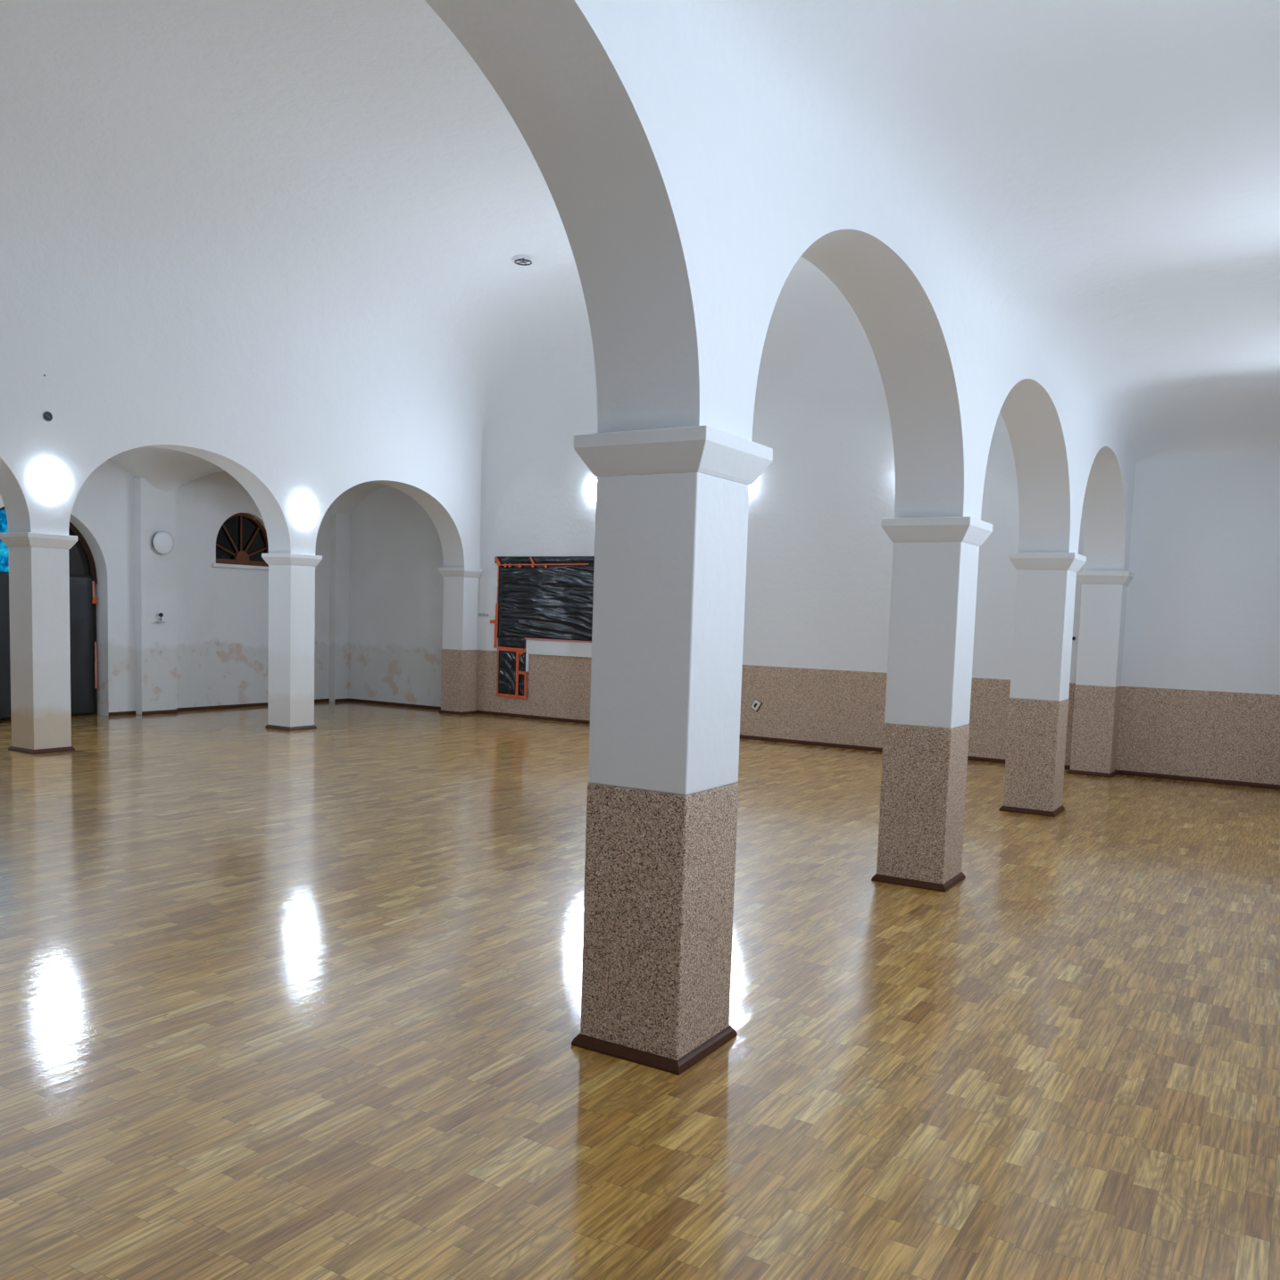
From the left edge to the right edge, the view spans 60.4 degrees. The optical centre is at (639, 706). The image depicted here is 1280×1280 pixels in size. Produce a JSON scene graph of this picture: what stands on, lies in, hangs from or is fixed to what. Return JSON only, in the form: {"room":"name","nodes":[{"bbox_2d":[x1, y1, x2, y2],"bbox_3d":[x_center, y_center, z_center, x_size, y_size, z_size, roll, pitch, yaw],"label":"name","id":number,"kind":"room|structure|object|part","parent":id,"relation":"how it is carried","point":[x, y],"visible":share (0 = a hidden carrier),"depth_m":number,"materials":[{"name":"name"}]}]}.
{"room":"community hall","nodes":[
{"label":"community hall","id":0,"kind":"room"},
{"bbox_2d":[0,459,330,712],"bbox_3d":[-9.384,-1.804,11.469,0.260,4.300,16.460,5,6,31],"label":"wall","id":1,"kind":"structure","parent":0,"point":[222,613],"depth_m":16.11,"materials":[{"name":"paint"}]},
{"bbox_2d":[0,571,97,720],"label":"door","id":2,"kind":"structure","parent":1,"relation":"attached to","point":[83,645],"depth_m":14.74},
{"bbox_2d":[0,506,97,583],"bbox_3d":[-7.889,-2.119,14.127,0.055,1.000,1.880,5,6,31],"label":"window","id":3,"kind":"structure","parent":1,"relation":"in","point":[81,562],"depth_m":14.69,"materials":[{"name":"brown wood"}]},
{"bbox_3d":[-8.174,-2.097,13.675,0.006,0.892,0.710,5,6,31],"label":"pane","id":4,"kind":"part","parent":3,"relation":"part of","materials":[{"name":"blue glass"}]},
{"bbox_3d":[-7.608,-2.153,14.593,0.006,0.888,0.690,5,6,31],"label":"pane","id":5,"kind":"part","parent":3,"relation":"part of","materials":[{"name":"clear glass"}]},
{"bbox_2d":[69,514,108,715],"bbox_3d":[-7.809,-1.219,14.135,0.270,2.790,1.880,5,6,31],"label":"trim","id":6,"kind":"structure","parent":1,"relation":"attached to","point":[102,595],"depth_m":14.93,"materials":[{"name":"paint"}]},
{"bbox_2d":[108,710,136,715],"bbox_3d":[-7.133,0.095,15.144,0.016,0.048,0.400,5,6,31],"label":"baseboard","id":7,"kind":"structure","parent":1,"relation":"attached to","point":[118,713],"depth_m":15.14,"materials":[{"name":"brown wood"}]},
{"bbox_2d":[133,477,176,714],"bbox_3d":[-6.785,-1.522,15.385,0.170,3.250,0.550,5,6,31],"label":"pillar","id":8,"kind":"structure","parent":1,"relation":"attached to","point":[154,509],"depth_m":15.28,"materials":[{"name":"paint"}]},
{"bbox_2d":[141,709,177,714],"bbox_3d":[-6.756,0.080,15.470,0.016,0.048,0.550,5,6,31],"label":"baseboard","id":9,"kind":"structure","parent":1,"relation":"attached to","point":[165,710],"depth_m":15.46,"materials":[{"name":"brown wood"}]},
{"bbox_2d":[157,613,166,623],"bbox_3d":[-6.672,-1.236,15.328,0.122,0.138,0.120,5,6,31],"label":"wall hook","id":10,"kind":"object","parent":1,"relation":"attached to","point":[161,615],"visible":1,"depth_m":15.31,"materials":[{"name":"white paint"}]},
{"bbox_2d":[151,531,173,554],"bbox_3d":[-6.642,-2.277,15.290,0.067,0.320,0.320,5,6,31],"label":"wall lamp","id":11,"kind":"object","parent":1,"relation":"attached to","point":[162,541],"visible":1,"depth_m":15.26,"materials":[{"name":"white plastic"}]},
{"bbox_2d":[211,513,268,570],"bbox_3d":[-6.064,-2.523,16.741,0.285,0.845,1.240,5,6,31],"label":"window","id":12,"kind":"structure","parent":1,"relation":"in","point":[241,541],"depth_m":16.75,"materials":[{"name":"brown wood"}]},
{"bbox_3d":[-6.077,-2.129,16.774,0.285,0.053,1.240,5,6,31],"label":"sill","id":13,"kind":"part","parent":12,"relation":"part of","materials":[{"name":"white paint"}]},
{"bbox_3d":[-6.092,-2.196,16.779,0.065,0.075,1.070,5,6,31],"label":"rail","id":14,"kind":"part","parent":12,"relation":"part of","materials":[{"name":"brown wood"}]},
{"bbox_3d":[-6.083,-2.552,16.751,0.060,0.790,1.090,5,6,31],"label":"frame","id":15,"kind":"part","parent":12,"relation":"part of","materials":[{"name":"brown wood"}]},
{"bbox_2d":[176,698,329,711],"bbox_3d":[-5.962,-0.027,17.044,0.016,0.048,2.970,5,6,31],"label":"baseboard","id":16,"kind":"structure","parent":1,"relation":"attached to","point":[316,700],"depth_m":16.60,"materials":[{"name":"brown wood"}]},
{"bbox_2d":[328,511,350,701],"bbox_3d":[-5.004,-1.706,18.275,0.170,3.250,0.310,5,6,31],"label":"pillar","id":17,"kind":"structure","parent":1,"relation":"attached to","point":[340,523],"depth_m":18.20,"materials":[{"name":"paint"}]},
{"bbox_2d":[0,324,482,568],"bbox_3d":[-6.918,-2.713,9.891,0.413,2.072,16.460,5,6,31],"label":"wall","id":18,"kind":"structure","parent":0,"point":[282,447],"depth_m":12.78,"materials":[{"name":"white paint"}]},
{"bbox_2d":[42,411,52,421],"bbox_3d":[-5.947,-2.915,11.038,0.018,0.100,0.100,5,6,31],"label":"junction box","id":19,"kind":"object","parent":18,"relation":"attached to","point":[47,416],"visible":1,"depth_m":11.04,"materials":[{"name":"grey metal"}]},
{"bbox_2d":[43,412,51,420],"bbox_3d":[-5.948,-2.915,11.039,0.004,0.082,0.082,5,6,31],"label":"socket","id":20,"kind":"object","parent":19,"relation":"attached to","point":[47,416],"depth_m":11.04,"materials":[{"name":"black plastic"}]},
{"bbox_2d":[33,462,67,498],"bbox_3d":[-5.951,-2.282,11.094,0.042,0.356,0.356,5,6,31],"label":"wall lamp","id":21,"kind":"object","parent":18,"relation":"attached to","point":[50,479],"visible":1,"depth_m":11.07,"materials":[{"name":"white glass"}]},
{"bbox_2d":[292,495,315,523],"bbox_3d":[-4.236,-2.480,13.873,0.042,0.356,0.356,5,6,31],"label":"wall lamp","id":22,"kind":"object","parent":18,"relation":"attached to","point":[303,509],"visible":1,"depth_m":13.85,"materials":[{"name":"white glass"}]},
{"bbox_2d":[108,446,386,516],"bbox_3d":[-8.171,-2.663,10.666,2.520,1.020,16.460,5,6,31],"label":"ceiling","id":23,"kind":"structure","parent":0,"point":[166,469],"depth_m":15.07,"materials":[{"name":"paint"}]},
{"bbox_2d":[0,0,888,438],"bbox_3d":[-2.941,-4.319,7.337,8.788,2.000,16.460,5,6,31],"label":"ceiling","id":24,"kind":"structure","parent":0,"point":[332,201],"depth_m":11.60,"materials":[{"name":"paint"}]},
{"bbox_2d":[514,257,531,265],"bbox_3d":[-1.504,-5.758,14.159,0.228,0.084,0.228,5,6,31],"label":"ceiling lamp","id":25,"kind":"object","parent":24,"relation":"attached to","point":[523,259],"depth_m":14.15,"materials":[{"name":"black plastic"}]},
{"bbox_2d":[0,701,1279,1279],"bbox_3d":[-3.300,0.905,7.892,15.200,0.120,16.560,5,6,31],"label":"floor","id":26,"kind":"structure","parent":0,"point":[275,1004],"depth_m":4.22,"materials":[{"name":"brown wood"}]},
{"bbox_2d":[0,531,77,754],"bbox_3d":[-6.196,-0.654,11.349,0.533,2.228,0.516,5,6,31],"label":"pillar","id":27,"kind":"structure","parent":26,"relation":"on","point":[38,562],"depth_m":11.21,"materials":[{"name":"white paint"}]},
{"bbox_3d":[-6.231,0.435,11.440,0.461,0.042,0.444,5,6,31],"label":"moulding","id":28,"kind":"part","parent":27,"relation":"part of","materials":[{"name":"brown wood"}]},
{"bbox_2d":[261,553,322,731],"bbox_3d":[-4.482,-0.831,14.130,0.533,2.228,0.516,5,6,31],"label":"pillar","id":29,"kind":"structure","parent":26,"relation":"on","point":[291,576],"depth_m":13.98,"materials":[{"name":"white paint"}]},
{"bbox_3d":[-4.516,0.257,14.221,0.461,0.042,0.444,5,6,31],"label":"moulding","id":30,"kind":"part","parent":29,"relation":"part of","materials":[{"name":"brown wood"}]},
{"bbox_2d":[437,566,482,714],"bbox_3d":[-2.784,-1.007,16.885,0.533,2.228,0.418,5,6,31],"label":"pillar","id":31,"kind":"structure","parent":26,"relation":"on","point":[461,589],"depth_m":16.77,"materials":[{"name":"white paint"}]},
{"bbox_3d":[-2.809,0.080,16.991,0.461,0.042,0.382,5,6,31],"label":"moulding","id":32,"kind":"part","parent":31,"relation":"part of","materials":[{"name":"brown wood"}]},
{"bbox_2d":[571,425,772,1075],"bbox_3d":[0.093,0.152,4.061,0.533,2.228,0.522,5,6,31],"label":"pillar","id":33,"kind":"structure","parent":26,"relation":"on","point":[672,506],"depth_m":3.90,"materials":[{"name":"white paint"}]},
{"bbox_3d":[0.059,1.241,4.152,0.461,0.042,0.450,5,6,31],"label":"moulding","id":34,"kind":"part","parent":33,"relation":"part of","materials":[{"name":"brown wood"}]},
{"bbox_2d":[871,516,992,892],"bbox_3d":[1.786,-0.023,6.808,0.533,2.228,0.522,5,6,31],"label":"pillar","id":35,"kind":"structure","parent":26,"relation":"on","point":[935,559],"depth_m":6.64,"materials":[{"name":"white paint"}]},
{"bbox_3d":[1.752,1.066,6.899,0.461,0.042,0.450,5,6,31],"label":"moulding","id":36,"kind":"part","parent":35,"relation":"part of","materials":[{"name":"brown wood"}]},
{"bbox_2d":[998,552,1086,816],"bbox_3d":[3.480,-0.199,9.555,0.533,2.228,0.522,5,6,31],"label":"pillar","id":37,"kind":"structure","parent":26,"relation":"on","point":[1045,586],"depth_m":9.38,"materials":[{"name":"white paint"}]},
{"bbox_3d":[3.445,0.890,9.646,0.461,0.042,0.450,5,6,31],"label":"moulding","id":38,"kind":"part","parent":37,"relation":"part of","materials":[{"name":"brown wood"}]},
{"bbox_2d":[1066,571,1134,777],"bbox_3d":[5.051,-0.361,12.104,0.533,2.228,0.406,5,6,31],"label":"pillar","id":39,"kind":"structure","parent":26,"relation":"on","point":[1103,596],"depth_m":11.98,"materials":[{"name":"white paint"}]},
{"bbox_3d":[5.026,0.726,12.210,0.461,0.042,0.370,5,6,31],"label":"moulding","id":40,"kind":"part","parent":39,"relation":"part of","materials":[{"name":"brown wood"}]},
{"bbox_2d":[424,0,1135,571],"bbox_3d":[0.914,-2.067,5.104,0.413,2.072,16.460,5,6,31],"label":"wall","id":41,"kind":"structure","parent":0,"point":[686,210],"depth_m":3.80,"materials":[{"name":"white paint"}]},
{"bbox_2d":[349,408,1279,784],"bbox_3d":[1.290,-2.887,14.649,15.250,6.600,0.250,5,6,31],"label":"wall","id":42,"kind":"structure","parent":0,"point":[1200,690],"depth_m":13.73,"materials":[{"name":"white paint"}]},
{"bbox_2d":[334,698,349,702],"bbox_3d":[-4.975,-0.105,18.360,0.016,0.048,0.310,5,6,31],"label":"baseboard","id":43,"kind":"structure","parent":42,"relation":"attached to","point":[346,699],"depth_m":18.34,"materials":[{"name":"brown wood"}]},
{"bbox_2d":[349,698,440,709],"bbox_3d":[-3.896,-0.030,17.872,2.370,0.048,0.016,5,6,31],"label":"baseboard","id":44,"kind":"structure","parent":42,"relation":"attached to","point":[350,699],"depth_m":17.92,"materials":[{"name":"brown wood"}]},
{"bbox_2d":[478,612,490,616],"bbox_3d":[-2.382,-1.407,16.857,0.212,0.055,0.026,5,6,31],"label":"light switch","id":45,"kind":"object","parent":42,"relation":"attached to","point":[479,614],"visible":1,"depth_m":16.85,"materials":[{"name":"white paint"}]},
{"bbox_2d":[496,646,526,698],"bbox_3d":[-1.933,-0.512,16.611,0.578,0.770,0.035,5,6,31],"label":"plastic sheet","id":46,"kind":"object","parent":42,"relation":"attached to","point":[511,673],"visible":1,"depth_m":16.61,"materials":[{"name":"black plastic"}]},
{"bbox_2d":[490,556,594,648],"bbox_3d":[-0.936,-1.480,15.927,3.171,1.386,0.047,5,6,31],"label":"plastic sheet","id":47,"kind":"object","parent":42,"relation":"attached to","point":[549,598],"visible":0.62,"depth_m":16.23,"materials":[{"name":"black plastic"}]},
{"bbox_2d":[525,640,591,672],"bbox_3d":[-0.651,-0.674,15.819,2.460,0.475,0.034,5,6,31],"label":"window sill","id":48,"kind":"structure","parent":42,"relation":"attached to","point":[574,649],"depth_m":16.14,"materials":[{"name":"white paint"}]},
{"bbox_2d":[590,480,596,498],"bbox_3d":[-0.600,-3.089,15.635,0.285,0.285,0.034,5,6,31],"label":"wall lamp","id":49,"kind":"object","parent":42,"relation":"attached to","point":[593,487],"visible":0.37,"depth_m":15.66,"materials":[{"name":"white glass"}]},
{"bbox_2d":[750,698,762,711],"bbox_3d":[1.533,-0.016,14.523,0.168,0.176,0.042,5,6,31],"label":"wall socket","id":50,"kind":"object","parent":42,"relation":"attached to","point":[756,704],"visible":1,"depth_m":14.51,"materials":[{"name":"white plastic"}]},
{"bbox_2d":[476,710,1070,769],"bbox_3d":[1.204,0.391,14.755,8.788,0.048,0.016,5,6,31],"label":"baseboard","id":51,"kind":"structure","parent":42,"relation":"attached to","point":[752,737],"depth_m":14.31,"materials":[{"name":"brown wood"}]},
{"bbox_2d":[1114,769,1279,789],"bbox_3d":[6.367,0.817,11.601,2.516,0.048,0.016,5,6,31],"label":"baseboard","id":52,"kind":"structure","parent":42,"relation":"attached to","point":[1119,772],"depth_m":11.81,"materials":[{"name":"brown wood"}]},
{"bbox_2d":[651,0,1279,463],"bbox_3d":[2.173,-2.349,4.311,2.516,0.460,16.460,5,6,31],"label":"ceiling","id":53,"kind":"structure","parent":0,"point":[1098,180],"depth_m":5.12,"materials":[{"name":"paint"}]}
]}

